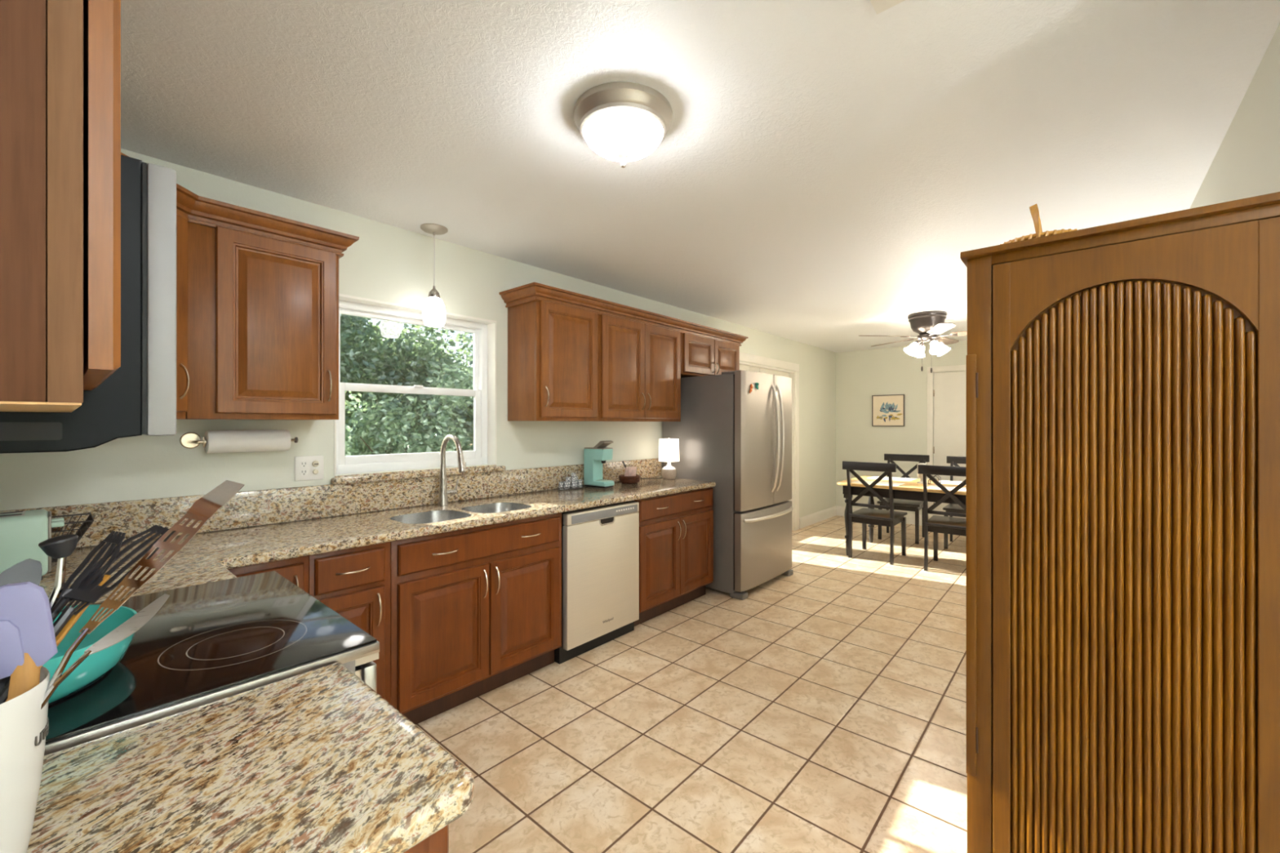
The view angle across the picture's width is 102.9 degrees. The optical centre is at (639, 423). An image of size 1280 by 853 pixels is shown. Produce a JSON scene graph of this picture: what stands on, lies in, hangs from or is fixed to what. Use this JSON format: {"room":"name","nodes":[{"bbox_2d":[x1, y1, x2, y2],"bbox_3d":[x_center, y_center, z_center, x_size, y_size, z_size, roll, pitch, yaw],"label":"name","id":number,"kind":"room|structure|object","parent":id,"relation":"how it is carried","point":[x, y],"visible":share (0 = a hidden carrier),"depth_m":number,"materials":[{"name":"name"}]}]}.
{"room":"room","nodes":[
{"label":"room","id":0,"kind":"room"},
{"bbox_2d":[0,148,835,517],"bbox_3d":[0.252,0.152,4.698,0.160,2.440,8.310,0,0,41],"label":"wall","id":1,"kind":"structure","parent":0,"point":[387,263],"depth_m":2.77,"materials":[{"name":"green paint"}]},
{"bbox_2d":[176,213,189,419],"bbox_3d":[-1.884,-0.398,1.666,0.606,0.760,0.608,0,0,41],"label":"upper cabinet","id":2,"kind":"object","parent":1,"relation":"attached to","point":[182,374],"visible":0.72,"depth_m":1.85,"materials":[{"name":"brown wood"}]},
{"bbox_2d":[120,152,359,258],"bbox_3d":[-1.187,-0.793,1.302,0.709,0.087,2.516,0,0,-25],"label":"crown molding","id":3,"kind":"structure","parent":2,"relation":"attached to","point":[198,210],"depth_m":2.03,"materials":[{"name":"brown wood"}]},
{"bbox_2d":[179,432,297,448],"bbox_3d":[-1.731,0.070,2.224,0.107,0.068,0.398,0,0,41],"label":"paper towel holder","id":4,"kind":"object","parent":1,"relation":"attached to","point":[188,440],"visible":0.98,"depth_m":2.12,"materials":[{"name":"silver metal"}]},
{"bbox_2d":[204,430,291,453],"bbox_3d":[-1.697,0.075,2.215,0.094,0.094,0.288,0,0,41],"label":"paper towel roll","id":5,"kind":"object","parent":4,"relation":"on","point":[217,441],"visible":0.89,"depth_m":2.18,"materials":[{"name":"white paper"}]},
{"bbox_2d":[177,222,338,420],"bbox_3d":[-1.610,-0.398,2.172,0.353,0.760,0.512,0,0,41],"label":"upper cabinet","id":6,"kind":"object","parent":1,"relation":"attached to","point":[263,312],"visible":0.84,"depth_m":2.05,"materials":[{"name":"brown wood"}]},
{"bbox_2d":[294,455,323,480],"bbox_3d":[-1.589,0.214,2.456,0.015,0.116,0.122,0,0,41],"label":"outlet plate","id":7,"kind":"object","parent":1,"relation":"attached to","point":[306,468],"visible":1,"depth_m":2.46,"materials":[{"name":"white plastic"}]},
{"bbox_2d":[299,461,307,475],"bbox_3d":[-1.606,0.213,2.438,0.002,0.069,0.032,0,0,41],"label":"receptacle","id":8,"kind":"object","parent":7,"relation":"attached to","point":[303,464],"depth_m":2.44,"materials":[{"name":"white plastic"}]},
{"bbox_2d":[0,457,661,547],"bbox_3d":[-0.710,0.379,2.745,0.956,0.158,3.778,0,0,41],"label":"backsplash","id":9,"kind":"structure","parent":1,"relation":"attached to","point":[269,506],"depth_m":2.46,"materials":[{"name":"stone"}]},
{"bbox_2d":[333,293,496,475],"bbox_3d":[-1.278,-0.196,2.943,0.164,0.912,0.929,0,0,41],"label":"window","id":10,"kind":"structure","parent":1,"relation":"in","point":[483,393],"depth_m":3.00,"materials":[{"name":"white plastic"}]},
{"bbox_2d":[507,300,599,421],"bbox_3d":[-0.550,-0.398,3.387,0.353,0.760,0.530,0,0,41],"label":"upper cabinet","id":11,"kind":"object","parent":1,"relation":"attached to","point":[553,348],"visible":0.93,"depth_m":3.23,"materials":[{"name":"brown wood"}]},
{"bbox_2d":[498,282,748,346],"bbox_3d":[0.074,-0.793,4.092,0.365,0.087,2.541,0,0,41],"label":"crown molding","id":12,"kind":"structure","parent":1,"relation":"attached to","point":[532,291],"depth_m":3.51,"materials":[{"name":"brown wood"}]},
{"bbox_2d":[599,314,680,422],"bbox_3d":[-0.068,-0.398,3.939,0.353,0.760,0.935,0,0,41],"label":"upper cabinet","id":13,"kind":"object","parent":1,"relation":"attached to","point":[640,363],"visible":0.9,"depth_m":3.79,"materials":[{"name":"brown wood"}]},
{"bbox_2d":[680,333,739,377],"bbox_3d":[0.551,-0.596,4.648,0.353,0.365,0.945,0,0,41],"label":"upper cabinet","id":14,"kind":"object","parent":1,"relation":"attached to","point":[700,356],"visible":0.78,"depth_m":4.46,"materials":[{"name":"brown wood"}]},
{"bbox_2d":[739,351,799,530],"bbox_3d":[1.393,0.299,5.992,0.178,2.145,1.860,0,0,41],"label":"door","id":15,"kind":"structure","parent":1,"relation":"in","point":[744,357],"depth_m":6.55,"materials":[{"name":"white paint"}]},
{"bbox_2d":[799,506,836,528],"bbox_3d":[2.517,1.302,7.161,0.014,0.140,1.300,0,0,41],"label":"baseboard","id":16,"kind":"structure","parent":1,"relation":"attached to","point":[815,517],"depth_m":7.09,"materials":[{"name":"white paint"}]},
{"bbox_2d":[416,515,967,852],"bbox_3d":[2.579,1.422,2.666,6.340,0.100,8.310,0,0,41],"label":"floor","id":17,"kind":"structure","parent":0,"point":[822,708],"depth_m":2.31,"materials":[{"name":"tile"}]},
{"bbox_2d":[44,570,379,755],"bbox_3d":[-1.045,0.899,1.054,0.762,0.906,0.764,0,0,41],"label":"range","id":18,"kind":"object","parent":17,"relation":"on","point":[211,642],"visible":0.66,"depth_m":1.01,"materials":[{"name":"black glass"}]},
{"bbox_2d":[42,604,137,706],"bbox_3d":[-1.103,0.397,0.879,0.376,0.098,0.475,0,0,-23],"label":"frying pan","id":19,"kind":"object","parent":18,"relation":"on","point":[95,666],"visible":0.46,"depth_m":0.88,"materials":[{"name":"teal ceramic"}]},
{"bbox_2d":[227,555,308,593],"bbox_3d":[-1.559,0.935,2.012,0.625,0.874,0.292,0,0,41],"label":"base cabinet","id":20,"kind":"object","parent":17,"relation":"on","point":[295,570],"visible":0.12,"depth_m":1.89,"materials":[{"name":"brown wood"}]},
{"bbox_2d":[308,542,391,703],"bbox_3d":[-1.362,0.935,2.238,0.625,0.874,0.303,0,0,41],"label":"base cabinet","id":21,"kind":"object","parent":17,"relation":"on","point":[354,583],"visible":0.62,"depth_m":2.08,"materials":[{"name":"brown wood"}]},
{"bbox_2d":[403,824,448,852],"bbox_3d":[-0.601,0.935,0.607,0.480,0.874,0.625,0,0,41],"label":"base cabinet","id":22,"kind":"object","parent":17,"relation":"on","point":[438,842],"visible":0.02,"depth_m":0.64,"materials":[{"name":"brown wood"}]},
{"bbox_2d":[26,662,474,852],"bbox_3d":[-0.607,0.425,0.582,0.504,0.146,0.655,0,0,41],"label":"countertop","id":23,"kind":"structure","parent":22,"relation":"on","point":[316,761],"depth_m":0.66,"materials":[{"name":"stone"}]},
{"bbox_2d":[0,666,49,852],"bbox_3d":[-0.655,0.356,0.467,0.151,0.203,0.151,0,0,41],"label":"utensil crock","id":24,"kind":"object","parent":23,"relation":"on","point":[24,726],"visible":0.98,"depth_m":0.48,"materials":[{"name":"white ceramic"}]},
{"bbox_2d":[0,558,42,586],"bbox_3d":[-0.672,0.285,0.508,0.020,0.276,0.114,0,0,9],"label":"spoon","id":25,"kind":"object","parent":24,"relation":"in","point":[29,570],"visible":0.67,"depth_m":0.55,"materials":[{"name":"grey plastic"}]},
{"bbox_2d":[0,581,57,701],"bbox_3d":[-0.620,0.293,0.492,0.044,0.271,0.077,0,0,41],"label":"spatula","id":26,"kind":"object","parent":24,"relation":"in","point":[28,642],"visible":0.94,"depth_m":0.50,"materials":[{"name":"plastic"}]},
{"bbox_2d":[38,534,78,609],"bbox_3d":[-0.662,0.269,0.541,0.030,0.288,0.092,0,0,22],"label":"ladle","id":27,"kind":"object","parent":24,"relation":"in","point":[60,547],"visible":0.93,"depth_m":0.57,"materials":[{"name":"black plastic"}]},
{"bbox_2d":[38,534,78,559],"bbox_3d":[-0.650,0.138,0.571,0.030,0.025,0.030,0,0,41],"label":"bowl","id":28,"kind":"object","parent":27,"relation":"on","point":[60,547],"depth_m":0.56,"materials":[{"name":"black plastic"}]},
{"bbox_2d":[5,574,111,702],"bbox_3d":[-0.640,0.301,0.523,0.031,0.246,0.162,0,0,15],"label":"wooden spoon","id":29,"kind":"object","parent":24,"relation":"in","point":[73,619],"visible":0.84,"depth_m":0.56,"materials":[{"name":"brown wood"}]},
{"bbox_2d":[0,530,125,692],"bbox_3d":[-0.653,0.278,0.532,0.026,0.293,0.204,0,0,5],"label":"slotted spoon","id":30,"kind":"object","parent":24,"relation":"in","point":[113,539],"visible":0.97,"depth_m":0.61,"materials":[{"name":"black plastic"}]},
{"bbox_2d":[0,524,175,704],"bbox_3d":[-0.642,0.280,0.558,0.052,0.290,0.264,0,0,9],"label":"slotted turner","id":31,"kind":"object","parent":24,"relation":"in","point":[87,593],"visible":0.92,"depth_m":0.59,"materials":[{"name":"black plastic"}]},
{"bbox_2d":[40,593,169,709],"bbox_3d":[-0.595,0.313,0.537,0.020,0.202,0.204,0,0,6],"label":"serving spoon","id":32,"kind":"object","parent":24,"relation":"in","point":[135,623],"visible":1,"depth_m":0.58,"materials":[{"name":"silver metal"}]},
{"bbox_2d":[84,593,169,655],"bbox_3d":[-0.590,0.229,0.591,0.016,0.034,0.097,0,0,-1],"label":"bowl","id":33,"kind":"object","parent":32,"relation":"on","point":[135,623],"depth_m":0.59,"materials":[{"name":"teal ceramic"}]},
{"bbox_2d":[46,480,244,690],"bbox_3d":[-0.595,0.253,0.599,0.030,0.342,0.298,0,0,2],"label":"slotted turner","id":34,"kind":"object","parent":24,"relation":"in","point":[202,509],"visible":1,"depth_m":0.63,"materials":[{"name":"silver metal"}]},
{"bbox_2d":[391,512,561,724],"bbox_3d":[-0.951,0.935,2.708,0.625,0.874,0.942,0,0,41],"label":"base cabinet","id":35,"kind":"object","parent":17,"relation":"on","point":[475,611],"visible":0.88,"depth_m":2.46,"materials":[{"name":"brown wood"}]},
{"bbox_2d":[554,500,639,664],"bbox_3d":[-0.430,0.939,3.311,0.598,0.866,0.638,0,0,41],"label":"dishwasher","id":36,"kind":"object","parent":17,"relation":"on","point":[600,544],"visible":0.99,"depth_m":3.07,"materials":[{"name":"metal"}]},
{"bbox_2d":[634,487,713,626],"bbox_3d":[0.082,0.935,3.892,0.625,0.874,0.905,0,0,41],"label":"base cabinet","id":37,"kind":"object","parent":17,"relation":"on","point":[676,530],"visible":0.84,"depth_m":3.67,"materials":[{"name":"brown wood"}]},
{"bbox_2d":[0,457,715,605],"bbox_3d":[-0.744,0.378,2.774,1.045,0.236,3.778,0,0,41],"label":"countertop","id":38,"kind":"structure","parent":37,"relation":"on","point":[254,527],"depth_m":2.33,"materials":[{"name":"stone"}]},
{"bbox_2d":[0,509,64,580],"bbox_3d":[-1.866,0.360,1.467,0.170,0.194,0.280,0,0,41],"label":"toaster","id":39,"kind":"object","parent":38,"relation":"on","point":[21,532],"visible":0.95,"depth_m":1.46,"materials":[{"name":"green metal"}]},
{"bbox_2d":[51,512,93,562],"bbox_3d":[-2.036,0.391,1.674,0.214,0.131,0.329,0,0,41],"label":"wire basket","id":40,"kind":"object","parent":38,"relation":"on","point":[86,524],"visible":0.29,"depth_m":1.76,"materials":[{"name":"brown metal"}]},
{"bbox_2d":[437,434,466,506],"bbox_3d":[-1.015,0.258,2.818,0.251,0.399,0.107,0,0,41],"label":"faucet","id":41,"kind":"object","parent":38,"relation":"on","point":[443,491],"visible":1,"depth_m":2.84,"materials":[{"name":"silver metal"}]},
{"bbox_2d":[389,502,531,524],"bbox_3d":[-0.911,0.563,2.663,0.324,0.206,0.704,0,0,41],"label":"sink","id":42,"kind":"object","parent":38,"relation":"in","point":[428,517],"visible":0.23,"depth_m":2.71,"materials":[{"name":"metal"}]},
{"bbox_2d":[557,484,583,490],"bbox_3d":[-0.488,0.449,3.601,0.093,0.016,0.234,0,0,41],"label":"serving tray","id":43,"kind":"object","parent":38,"relation":"on","point":[576,487],"visible":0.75,"depth_m":3.57,"materials":[{"name":"brown metal"}]},
{"bbox_2d":[558,481,563,489],"bbox_3d":[-0.547,0.428,3.533,0.034,0.050,0.034,0,0,41],"label":"canister","id":44,"kind":"object","parent":43,"relation":"on","point":[560,483],"visible":1,"depth_m":3.52,"materials":[{"name":"silver metal"}]},
{"bbox_2d":[563,480,568,488],"bbox_3d":[-0.515,0.427,3.550,0.034,0.052,0.034,0,0,41],"label":"canister","id":45,"kind":"object","parent":43,"relation":"on","point":[566,482],"visible":1,"depth_m":3.54,"materials":[{"name":"silver metal"}]},
{"bbox_2d":[565,476,570,487],"bbox_3d":[-0.505,0.414,3.585,0.036,0.078,0.036,0,0,41],"label":"canister","id":46,"kind":"object","parent":43,"relation":"on","point":[567,478],"visible":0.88,"depth_m":3.57,"materials":[{"name":"silver metal"}]},
{"bbox_2d":[571,472,575,488],"bbox_3d":[-0.470,0.401,3.601,0.033,0.105,0.033,0,0,41],"label":"canister","id":47,"kind":"object","parent":43,"relation":"on","point":[573,474],"visible":0.98,"depth_m":3.59,"materials":[{"name":"silver metal"}]},
{"bbox_2d":[575,475,577,486],"bbox_3d":[-0.460,0.412,3.636,0.034,0.082,0.034,0,0,41],"label":"canister","id":48,"kind":"object","parent":43,"relation":"on","point":[576,477],"visible":0.55,"depth_m":3.62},
{"bbox_2d":[577,479,582,487],"bbox_3d":[-0.432,0.427,3.660,0.034,0.052,0.034,0,0,41],"label":"canister","id":49,"kind":"object","parent":43,"relation":"on","point":[580,481],"visible":0.94,"depth_m":3.65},
{"bbox_2d":[583,440,614,488],"bbox_3d":[-0.297,0.289,3.711,0.205,0.336,0.110,0,0,37],"label":"coffee maker","id":50,"kind":"object","parent":38,"relation":"on","point":[594,457],"visible":1,"depth_m":3.68,"materials":[{"name":"green plastic"}]},
{"bbox_2d":[595,479,611,481],"bbox_3d":[-0.263,0.410,3.685,0.088,0.004,0.080,0,0,37],"label":"drip tray","id":51,"kind":"object","parent":50,"relation":"on","point":[597,480],"depth_m":3.68,"materials":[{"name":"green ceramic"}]},
{"bbox_2d":[618,474,640,484],"bbox_3d":[-0.081,0.428,3.953,0.172,0.058,0.172,0,0,41],"label":"wicker basket","id":52,"kind":"object","parent":38,"relation":"on","point":[623,479],"visible":0.96,"depth_m":3.89,"materials":[{"name":"brown wicker"}]},
{"bbox_2d":[624,466,629,475],"bbox_3d":[-0.098,0.376,3.931,0.024,0.085,0.070,0,0,24],"label":"snack packet","id":53,"kind":"object","parent":52,"relation":"in","point":[626,472],"visible":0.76,"depth_m":3.91,"materials":[{"name":"beige plastic"}]},
{"bbox_2d":[628,466,636,475],"bbox_3d":[-0.060,0.376,3.960,0.070,0.085,0.024,0,0,-37],"label":"snack packet","id":54,"kind":"object","parent":52,"relation":"in","point":[632,470],"visible":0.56,"depth_m":3.95,"materials":[{"name":"plastic"}]},
{"bbox_2d":[658,437,679,479],"bbox_3d":[0.239,0.285,4.205,0.170,0.344,0.170,0,0,41],"label":"table lamp","id":55,"kind":"object","parent":38,"relation":"on","point":[668,448],"visible":1,"depth_m":4.15,"materials":[{"name":"white fabric"}]},
{"bbox_2d":[662,369,793,599],"bbox_3d":[0.825,0.477,4.536,0.878,1.790,0.916,0,0,41],"label":"refrigerator","id":56,"kind":"object","parent":17,"relation":"on","point":[729,436],"visible":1,"depth_m":4.14,"materials":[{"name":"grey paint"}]},
{"bbox_2d":[749,383,753,393],"bbox_3d":[0.884,-0.278,4.041,0.010,0.076,0.052,0,0,41],"label":"magnet","id":57,"kind":"object","parent":56,"relation":"attached to","point":[751,384],"visible":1,"depth_m":4.03,"materials":[{"name":"orange plastic"}]},
{"bbox_2d":[842,461,906,564],"bbox_3d":[2.434,0.877,5.253,0.504,0.991,0.564,0,0,41],"label":"dining chair","id":58,"kind":"object","parent":17,"relation":"on","point":[865,516],"visible":1,"depth_m":5.12,"materials":[{"name":"black paint"}]},
{"bbox_2d":[836,475,965,555],"bbox_3d":[2.950,0.991,5.147,1.605,0.762,0.965,0,0,41],"label":"dining table","id":59,"kind":"object","parent":17,"relation":"on","point":[912,490],"visible":0.3,"depth_m":5.06,"materials":[{"name":"brown wood"}]},
{"bbox_2d":[851,480,905,486],"bbox_3d":[2.438,0.608,5.226,0.440,0.003,0.300,0,0,41],"label":"placemat","id":60,"kind":"object","parent":59,"relation":"on","point":[884,483],"visible":0.76,"depth_m":5.18,"materials":[{"name":"white fabric"}]},
{"bbox_2d":[866,475,916,481],"bbox_3d":[2.791,0.608,5.661,0.440,0.003,0.300,0,0,41],"label":"placemat","id":61,"kind":"object","parent":59,"relation":"on","point":[873,477],"visible":0.96,"depth_m":5.62,"materials":[{"name":"white fabric"}]},
{"bbox_2d":[917,462,927,484],"bbox_3d":[2.882,0.505,5.210,0.094,0.210,0.094,0,0,41],"label":"candle jar","id":62,"kind":"object","parent":59,"relation":"on","point":[920,476],"visible":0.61,"depth_m":5.19,"materials":[{"name":"beige glass"}]},
{"bbox_2d":[928,475,941,484],"bbox_3d":[2.965,0.562,5.138,0.097,0.096,0.088,0,0,41],"label":"napkin holder","id":63,"kind":"object","parent":59,"relation":"on","point":[940,480],"visible":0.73,"depth_m":5.14,"materials":[{"name":"brown metal"}]},
{"bbox_2d":[927,484,965,491],"bbox_3d":[2.942,0.608,4.785,0.440,0.003,0.300,0,0,41],"label":"placemat","id":64,"kind":"object","parent":59,"relation":"on","point":[931,486],"visible":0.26,"depth_m":4.83,"materials":[{"name":"white fabric"}]},
{"bbox_2d":[938,480,961,484],"bbox_3d":[3.296,0.608,5.220,0.440,0.003,0.300,0,0,41],"label":"placemat","id":65,"kind":"object","parent":59,"relation":"on","point":[942,481],"visible":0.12,"depth_m":5.31,"materials":[{"name":"white fabric"}]},
{"bbox_2d":[876,453,929,544],"bbox_3d":[3.159,0.877,6.146,0.504,0.991,0.564,0,0,37],"label":"dining chair","id":66,"kind":"object","parent":17,"relation":"on","point":[915,506],"visible":0.67,"depth_m":6.16,"materials":[{"name":"black paint"}]},
{"bbox_2d":[917,464,965,571],"bbox_3d":[2.952,0.877,4.794,0.504,0.991,0.564,0,0,40],"label":"dining chair","id":67,"kind":"object","parent":17,"relation":"on","point":[936,524],"visible":0.7,"depth_m":4.70,"materials":[{"name":"black paint"}]},
{"bbox_2d":[942,456,965,549],"bbox_3d":[3.667,0.877,5.676,0.504,0.991,0.564,0,0,38],"label":"dining chair","id":68,"kind":"object","parent":17,"relation":"on","point":[953,460],"visible":0.3,"depth_m":5.80,"materials":[{"name":"black paint"}]},
{"bbox_2d":[960,191,1279,852],"bbox_3d":[1.224,0.465,1.310,0.607,1.815,0.516,0,0,41],"label":"armoire","id":69,"kind":"object","parent":17,"relation":"on","point":[1122,379],"visible":1,"depth_m":1.12,"materials":[{"name":"brown wood"}]},
{"bbox_2d":[1000,204,1076,244],"bbox_3d":[1.012,-0.497,1.293,0.186,0.109,0.173,0,0,41],"label":"woven basket","id":70,"kind":"object","parent":69,"relation":"on","point":[1034,211],"visible":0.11,"depth_m":1.24,"materials":[{"name":"beige wicker"}]},
{"bbox_2d":[120,0,1279,352],"bbox_3d":[2.579,-1.128,2.666,6.340,0.120,8.310,0,0,41],"label":"ceiling","id":71,"kind":"structure","parent":0,"point":[822,174],"depth_m":1.83,"materials":[{"name":"white paint"}]},
{"bbox_2d":[420,223,448,327],"bbox_3d":[-1.125,-0.802,2.790,0.140,0.532,0.140,0,0,41],"label":"pendant light","id":72,"kind":"object","parent":71,"relation":"hanging from","point":[433,308],"visible":1,"depth_m":2.75,"materials":[{"name":"white glass"}]},
{"bbox_2d":[573,81,672,168],"bbox_3d":[-0.058,-0.975,1.762,0.342,0.186,0.342,0,0,41],"label":"ceiling light","id":73,"kind":"object","parent":71,"relation":"attached to","point":[623,122],"visible":1,"depth_m":1.66,"materials":[{"name":"white glass"}]},
{"bbox_2d":[870,0,905,14],"bbox_3d":[0.642,-1.060,0.930,0.556,0.016,0.546,0,0,41],"label":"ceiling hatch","id":74,"kind":"object","parent":71,"relation":"attached to","point":[879,6],"visible":1,"depth_m":1.29,"materials":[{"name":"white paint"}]},
{"bbox_2d":[858,311,967,373],"bbox_3d":[2.848,-0.782,4.985,1.277,0.572,1.283,0,0,41],"label":"ceiling fan","id":75,"kind":"object","parent":71,"relation":"hanging from","point":[927,324],"visible":1,"depth_m":4.90,"materials":[{"name":"brown metal"}]},
{"bbox_2d":[835,340,967,515],"bbox_3d":[5.259,0.152,5.736,6.020,2.440,0.160,0,0,41],"label":"wall","id":76,"kind":"structure","parent":0,"point":[860,375],"depth_m":7.26,"materials":[{"name":"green paint"}]},
{"bbox_2d":[836,506,921,525],"bbox_3d":[3.392,1.302,7.250,1.184,0.140,0.014,0,0,41],"label":"baseboard","id":77,"kind":"structure","parent":76,"relation":"attached to","point":[910,518],"depth_m":7.00,"materials":[{"name":"white paint"}]},
{"bbox_2d":[871,394,904,426],"bbox_3d":[3.482,-0.183,7.160,0.419,0.440,0.032,0,0,41],"label":"wall picture","id":78,"kind":"object","parent":76,"relation":"attached to","point":[886,410],"visible":1,"depth_m":7.15,"materials":[{"name":"beige paper"}]},
{"bbox_2d":[876,402,902,422],"bbox_3d":[3.488,-0.163,7.137,0.350,0.290,0.006,0,0,41],"label":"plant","id":79,"kind":"object","parent":78,"relation":"on","point":[886,411],"depth_m":7.14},
{"bbox_2d":[927,364,965,519],"bbox_3d":[4.222,0.307,6.533,0.970,2.130,0.090,0,0,41],"label":"door","id":80,"kind":"structure","parent":76,"relation":"in","point":[948,393],"depth_m":6.72,"materials":[{"name":"white paint"}]},
{"bbox_2d":[1189,22,1279,208],"bbox_3d":[3.364,0.152,3.170,0.120,2.440,6.200,0,0,41],"label":"wall","id":81,"kind":"structure","parent":0,"point":[1246,164],"depth_m":1.57,"materials":[{"name":"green paint"}]},
{"bbox_3d":[-0.040,0.152,-0.456,6.180,2.440,0.160,0,0,41],"label":"wall","id":82,"kind":"structure","parent":0,"visible":0},
{"bbox_2d":[0,0,120,412],"bbox_3d":[-0.735,-0.397,0.476,0.426,0.762,0.327,0,0,41],"label":"upper cabinet","id":83,"kind":"object","parent":82,"relation":"attached to","point":[60,60],"visible":1,"depth_m":0.43,"materials":[{"name":"brown wood"}]},
{"bbox_2d":[0,155,176,453],"bbox_3d":[-1.161,-0.183,0.911,0.759,0.447,0.415,0,0,41],"label":"microwave","id":84,"kind":"object","parent":82,"relation":"attached to","point":[139,398],"visible":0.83,"depth_m":0.78,"materials":[{"name":"black metal"}]},
{"label":"outside","id":85,"kind":"structure","parent":0,"visible":0},
{"bbox_3d":[-7.444,1.532,10.480,19.000,0.080,22.000,0,0,41],"label":"ground","id":86,"kind":"structure","parent":85,"visible":0},
{"bbox_2d":[345,325,413,447],"bbox_3d":[-5.045,-1.069,8.173,2.350,5.126,3.224,0,0,4],"label":"tree","id":87,"kind":"object","parent":86,"relation":"on","point":[366,326],"visible":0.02,"depth_m":8.73,"materials":[{"name":"green plant"}]},
{"bbox_2d":[345,391,415,456],"bbox_3d":[-2.577,0.569,4.244,1.315,1.855,1.142,0,0,-25],"label":"shrub","id":88,"kind":"object","parent":86,"relation":"on","point":[348,447],"visible":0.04,"depth_m":4.53,"materials":[{"name":"green plant"}]},
{"bbox_2d":[340,314,450,440],"bbox_3d":[-3.469,-0.336,5.830,2.234,3.661,1.810,0,0,-45],"label":"tree","id":89,"kind":"object","parent":86,"relation":"on","point":[353,334],"visible":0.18,"depth_m":5.76,"materials":[{"name":"green plant"}]},
{"bbox_2d":[340,322,473,455],"bbox_3d":[-2.736,-0.147,6.266,1.770,3.286,3.628,0,0,41],"label":"tree","id":90,"kind":"object","parent":86,"relation":"on","point":[412,378],"visible":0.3,"depth_m":6.04,"materials":[{"name":"green plant"}]},
{"bbox_2d":[345,360,473,456],"bbox_3d":[-2.170,0.429,5.146,1.129,2.134,1.721,0,0,45],"label":"shrub","id":91,"kind":"object","parent":86,"relation":"on","point":[403,424],"visible":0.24,"depth_m":4.93,"materials":[{"name":"green plant"}]},
{"bbox_2d":[366,321,473,444],"bbox_3d":[-4.173,-0.217,9.934,3.090,3.482,2.150,0,0,-32],"label":"tree","id":92,"kind":"object","parent":86,"relation":"on","point":[397,326],"visible":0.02,"depth_m":9.61,"materials":[{"name":"green plant"}]},
{"bbox_2d":[382,417,473,453],"bbox_3d":[-2.140,0.715,5.856,1.383,1.564,1.735,0,0,41],"label":"shrub","id":93,"kind":"object","parent":86,"relation":"on","point":[465,448],"visible":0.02,"depth_m":5.56,"materials":[{"name":"green plant"}]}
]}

